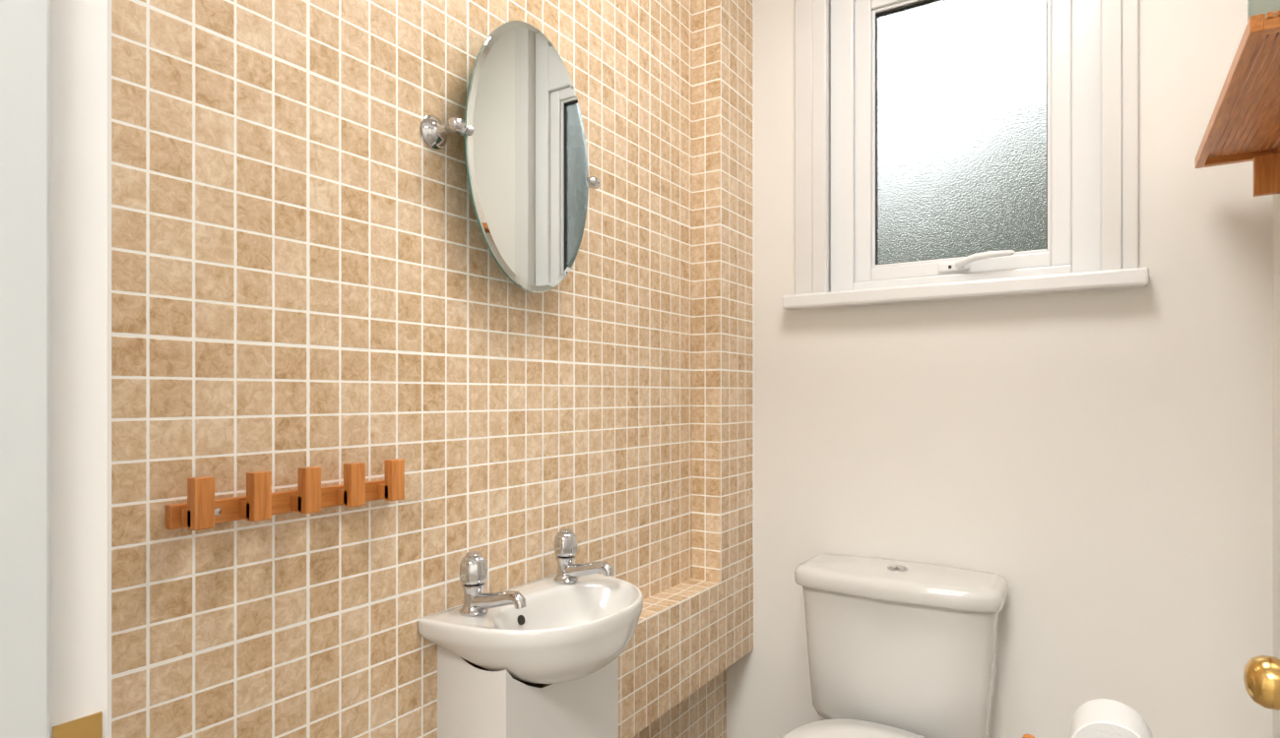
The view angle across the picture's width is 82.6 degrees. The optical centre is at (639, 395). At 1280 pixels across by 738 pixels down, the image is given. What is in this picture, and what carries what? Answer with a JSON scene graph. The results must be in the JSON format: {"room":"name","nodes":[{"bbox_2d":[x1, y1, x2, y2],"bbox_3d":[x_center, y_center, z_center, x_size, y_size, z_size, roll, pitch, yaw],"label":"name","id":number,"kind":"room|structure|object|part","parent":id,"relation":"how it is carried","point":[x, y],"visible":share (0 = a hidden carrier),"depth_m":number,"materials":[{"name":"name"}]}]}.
{"room":"bathroom","nodes":[
{"label":"bathroom","id":0,"kind":"room"},
{"bbox_2d":[111,0,726,737],"bbox_3d":[-0.226,-0.100,1.512,0.150,2.600,2.110,0,0,32],"label":"wall","id":1,"kind":"structure","parent":0,"point":[299,279],"depth_m":1.07,"materials":[{"name":"tile"}]},
{"bbox_2d":[165,458,404,530],"bbox_3d":[-0.450,0.126,0.975,0.048,0.061,0.320,0,0,32],"label":"hook rail","id":2,"kind":"object","parent":1,"relation":"attached to","point":[202,511],"visible":1,"depth_m":0.95,"materials":[{"name":"orange wood"}]},
{"bbox_3d":[-0.464,0.142,0.984,0.014,0.028,0.320,0,0,32],"label":"rail","id":3,"kind":"part","parent":2,"relation":"part of","materials":[{"name":"orange wood"}]},
{"bbox_2d":[420,20,600,293],"bbox_3d":[-0.211,-0.428,1.330,0.070,0.482,0.422,0,0,32],"label":"oval mirror","id":4,"kind":"object","parent":1,"relation":"attached to","point":[526,155],"visible":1,"depth_m":1.29,"materials":[{"name":"silver glass"}]},
{"bbox_2d":[618,567,753,737],"bbox_3d":[0.077,0.607,1.771,0.084,0.237,0.787,0,0,32],"label":"ledge","id":5,"kind":"object","parent":1,"relation":"attached to","point":[687,633],"depth_m":1.74,"materials":[{"name":"beige tile"}]},
{"bbox_2d":[692,0,753,582],"bbox_3d":[0.231,-0.456,2.014,0.084,1.888,0.211,0,0,32],"label":"wall boxing","id":6,"kind":"structure","parent":0,"point":[722,30],"depth_m":1.94,"materials":[{"name":"beige tile"}]},
{"bbox_2d":[726,0,1273,737],"bbox_3d":[0.896,-0.100,1.865,1.367,2.600,0.250,0,0,32],"label":"wall","id":7,"kind":"structure","parent":0,"point":[1107,456],"depth_m":1.67,"materials":[{"name":"white paint"}]},
{"bbox_2d":[782,0,1149,311],"bbox_3d":[0.772,-0.768,1.825,0.820,1.064,0.152,0,0,32],"label":"window","id":8,"kind":"structure","parent":7,"relation":"in","point":[1073,264],"depth_m":1.83,"materials":[{"name":"white plastic"}]},
{"bbox_2d":[938,261,970,272],"bbox_3d":[0.786,-0.323,1.824,0.075,0.023,0.010,0,0,32],"label":"plate","id":9,"kind":"object","parent":8,"relation":"attached to","point":[942,268],"depth_m":1.83,"materials":[{"name":"white plastic"}]},
{"bbox_3d":[0.804,-0.684,1.848,0.410,0.683,0.006,0,0,32],"label":"glass pane","id":10,"kind":"part","parent":8,"relation":"part of","materials":[{"name":"glass"}]},
{"bbox_2d":[875,0,1047,264],"bbox_3d":[0.804,-0.684,1.847,0.404,0.675,0.020,0,0,32],"label":"gasket","id":11,"kind":"object","parent":8,"relation":"attached to","point":[923,1],"visible":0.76,"depth_m":1.91,"materials":[{"name":"rubber"}]},
{"bbox_2d":[872,0,1051,267],"bbox_3d":[0.802,-0.684,1.844,0.418,0.689,0.026,0,0,32],"label":"bead","id":12,"kind":"object","parent":8,"relation":"attached to","point":[874,12],"visible":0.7,"depth_m":1.84,"materials":[{"name":"white plastic"}]},
{"bbox_3d":[0.805,-0.684,1.852,0.504,0.763,0.060,0,0,32],"label":"sash frame","id":13,"kind":"part","parent":8,"relation":"part of","materials":[{"name":"white plastic"}]},
{"bbox_3d":[0.803,-0.777,1.849,0.626,1.045,0.078,0,0,32],"label":"sub frame","id":14,"kind":"part","parent":8,"relation":"part of","materials":[{"name":"white plastic"}]},
{"bbox_2d":[955,250,1014,268],"bbox_3d":[0.828,-0.331,1.759,0.135,0.030,0.032,0,0,44],"label":"window handle","id":15,"kind":"object","parent":8,"relation":"attached to","point":[970,259],"visible":1,"depth_m":1.75,"materials":[{"name":"white plastic"}]},
{"bbox_3d":[0.828,-0.331,1.759,0.135,0.030,0.032,0,0,44],"label":"lever","id":16,"kind":"part","parent":15,"relation":"part of","materials":[{"name":"white plastic"}]},
{"bbox_2d":[794,0,1138,294],"bbox_3d":[0.757,-0.832,1.798,0.780,1.117,0.012,0,0,32],"label":"trim","id":17,"kind":"structure","parent":7,"relation":"attached to","point":[802,8],"depth_m":1.98,"materials":[{"name":"white paint"}]},
{"bbox_2d":[812,0,1121,293],"bbox_3d":[0.767,-0.809,1.795,0.700,1.072,0.026,0,0,32],"label":"window frame","id":18,"kind":"structure","parent":7,"relation":"attached to","point":[1111,9],"depth_m":1.62,"materials":[{"name":"white plastic"}]},
{"bbox_2d":[1273,193,1279,737],"bbox_3d":[0.853,-0.100,0.661,0.150,2.600,1.830,0,0,32],"label":"wall","id":19,"kind":"structure","parent":0,"point":[1276,198],"depth_m":1.44,"materials":[{"name":"white paint"}]},
{"bbox_2d":[1194,9,1279,196],"bbox_3d":[1.005,-0.433,1.165,0.133,0.097,0.655,0,0,32],"label":"wall shelf","id":20,"kind":"object","parent":19,"relation":"attached to","point":[1244,126],"visible":1,"depth_m":1.22,"materials":[{"name":"orange wood"}]},
{"bbox_3d":[0.955,-0.471,1.197,0.014,0.022,0.655,0,0,32],"label":"rail","id":21,"kind":"part","parent":20,"relation":"part of","materials":[{"name":"orange wood"}]},
{"bbox_2d":[1247,0,1279,21],"bbox_3d":[0.833,-0.555,0.952,0.060,0.146,0.060,0,0,32],"label":"toiletry bottle","id":22,"kind":"object","parent":20,"relation":"on","point":[1254,7],"visible":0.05,"depth_m":0.94,"materials":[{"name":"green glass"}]},
{"bbox_3d":[1.056,-0.471,1.133,0.014,0.022,0.655,0,0,32],"label":"rail","id":23,"kind":"part","parent":20,"relation":"part of","materials":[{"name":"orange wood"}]},
{"bbox_3d":[-0.045,1.250,0.165,2.800,0.100,4.230,0,0,32],"label":"floor","id":24,"kind":"structure","parent":0,"visible":0},
{"bbox_2d":[437,644,618,737],"bbox_3d":[-0.188,0.800,1.290,0.152,0.800,0.307,0,0,32],"label":"pedestal","id":25,"kind":"object","parent":24,"relation":"on","point":[474,701],"depth_m":1.19,"materials":[{"name":"paint"}]},
{"bbox_2d":[418,528,642,684],"bbox_3d":[-0.140,0.369,1.270,0.253,0.222,0.405,0,0,32],"label":"basin","id":26,"kind":"object","parent":25,"relation":"on","point":[568,625],"visible":0.99,"depth_m":1.18,"materials":[{"name":"white ceramic"}]},
{"bbox_2d":[458,551,526,617],"bbox_3d":[-0.237,0.308,1.179,0.135,0.100,0.047,0,0,32],"label":"tap","id":27,"kind":"object","parent":26,"relation":"on","point":[473,566],"depth_m":1.18,"materials":[{"name":"silver metal"}]},
{"bbox_2d":[553,528,614,583],"bbox_3d":[-0.106,0.308,1.385,0.135,0.100,0.047,0,0,32],"label":"tap","id":28,"kind":"object","parent":26,"relation":"on","point":[565,545],"depth_m":1.39,"materials":[{"name":"silver metal"}]},
{"bbox_2d":[781,554,1008,737],"bbox_3d":[0.486,0.807,1.550,0.472,0.785,0.709,0,0,32],"label":"toilet","id":29,"kind":"object","parent":24,"relation":"on","point":[896,649],"visible":1,"depth_m":1.68,"materials":[{"name":"white ceramic"}]},
{"bbox_3d":[0.444,0.764,1.483,0.374,0.025,0.468,0,0,32],"label":"seat lid","id":30,"kind":"part","parent":29,"relation":"part of","materials":[{"name":"plastic"}]},
{"bbox_3d":[0.618,0.447,1.758,0.472,0.052,0.216,0,0,32],"label":"cistern lid","id":31,"kind":"part","parent":29,"relation":"part of","materials":[{"name":"white ceramic"}]},
{"bbox_2d":[1022,699,1152,737],"bbox_3d":[0.712,0.847,1.215,0.156,0.706,0.302,0,0,-22],"label":"stand","id":32,"kind":"object","parent":24,"relation":"on","point":[1101,718],"visible":1,"depth_m":1.12,"materials":[{"name":"orange wood"}]},
{"bbox_3d":[0.685,0.888,1.283,0.024,0.584,0.024,0,0,32],"label":"post","id":33,"kind":"part","parent":32,"relation":"part of","materials":[{"name":"orange wood"}]},
{"bbox_3d":[0.499,0.185,0.412,0.035,2.010,0.700,0,0,32],"label":"stile","id":34,"kind":"object","parent":24,"relation":"on","visible":0},
{"bbox_2d":[1243,655,1279,710],"bbox_3d":[0.608,0.271,0.680,0.068,0.054,0.054,0,0,32],"label":"handle","id":35,"kind":"object","parent":34,"relation":"attached to","point":[1261,673],"visible":1,"depth_m":0.68,"materials":[{"name":"gold metal"}]},
{"bbox_3d":[-0.173,-0.100,0.320,1.217,2.600,0.156,0,0,32],"label":"wall","id":36,"kind":"structure","parent":0,"visible":0},
{"bbox_2d":[50,0,111,737],"bbox_3d":[-0.087,0.170,0.263,0.931,2.060,0.170,0,0,32],"label":"lining","id":37,"kind":"object","parent":36,"relation":"attached to","point":[80,30],"visible":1,"depth_m":0.55,"materials":[{"name":"white paint"}]},
{"bbox_2d":[0,0,50,737],"bbox_3d":[-0.099,0.185,0.244,0.871,2.030,0.126,0,0,32],"label":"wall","id":38,"kind":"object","parent":37,"relation":"attached to","point":[25,25],"visible":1,"depth_m":0.51,"materials":[{"name":"paint"}]},
{"bbox_2d":[52,711,102,737],"bbox_3d":[-0.422,0.322,0.546,0.002,0.157,0.031,0,0,32],"label":"strike plate","id":39,"kind":"object","parent":37,"relation":"attached to","point":[89,727],"visible":1,"depth_m":0.55,"materials":[{"name":"gold metal"}]}
]}

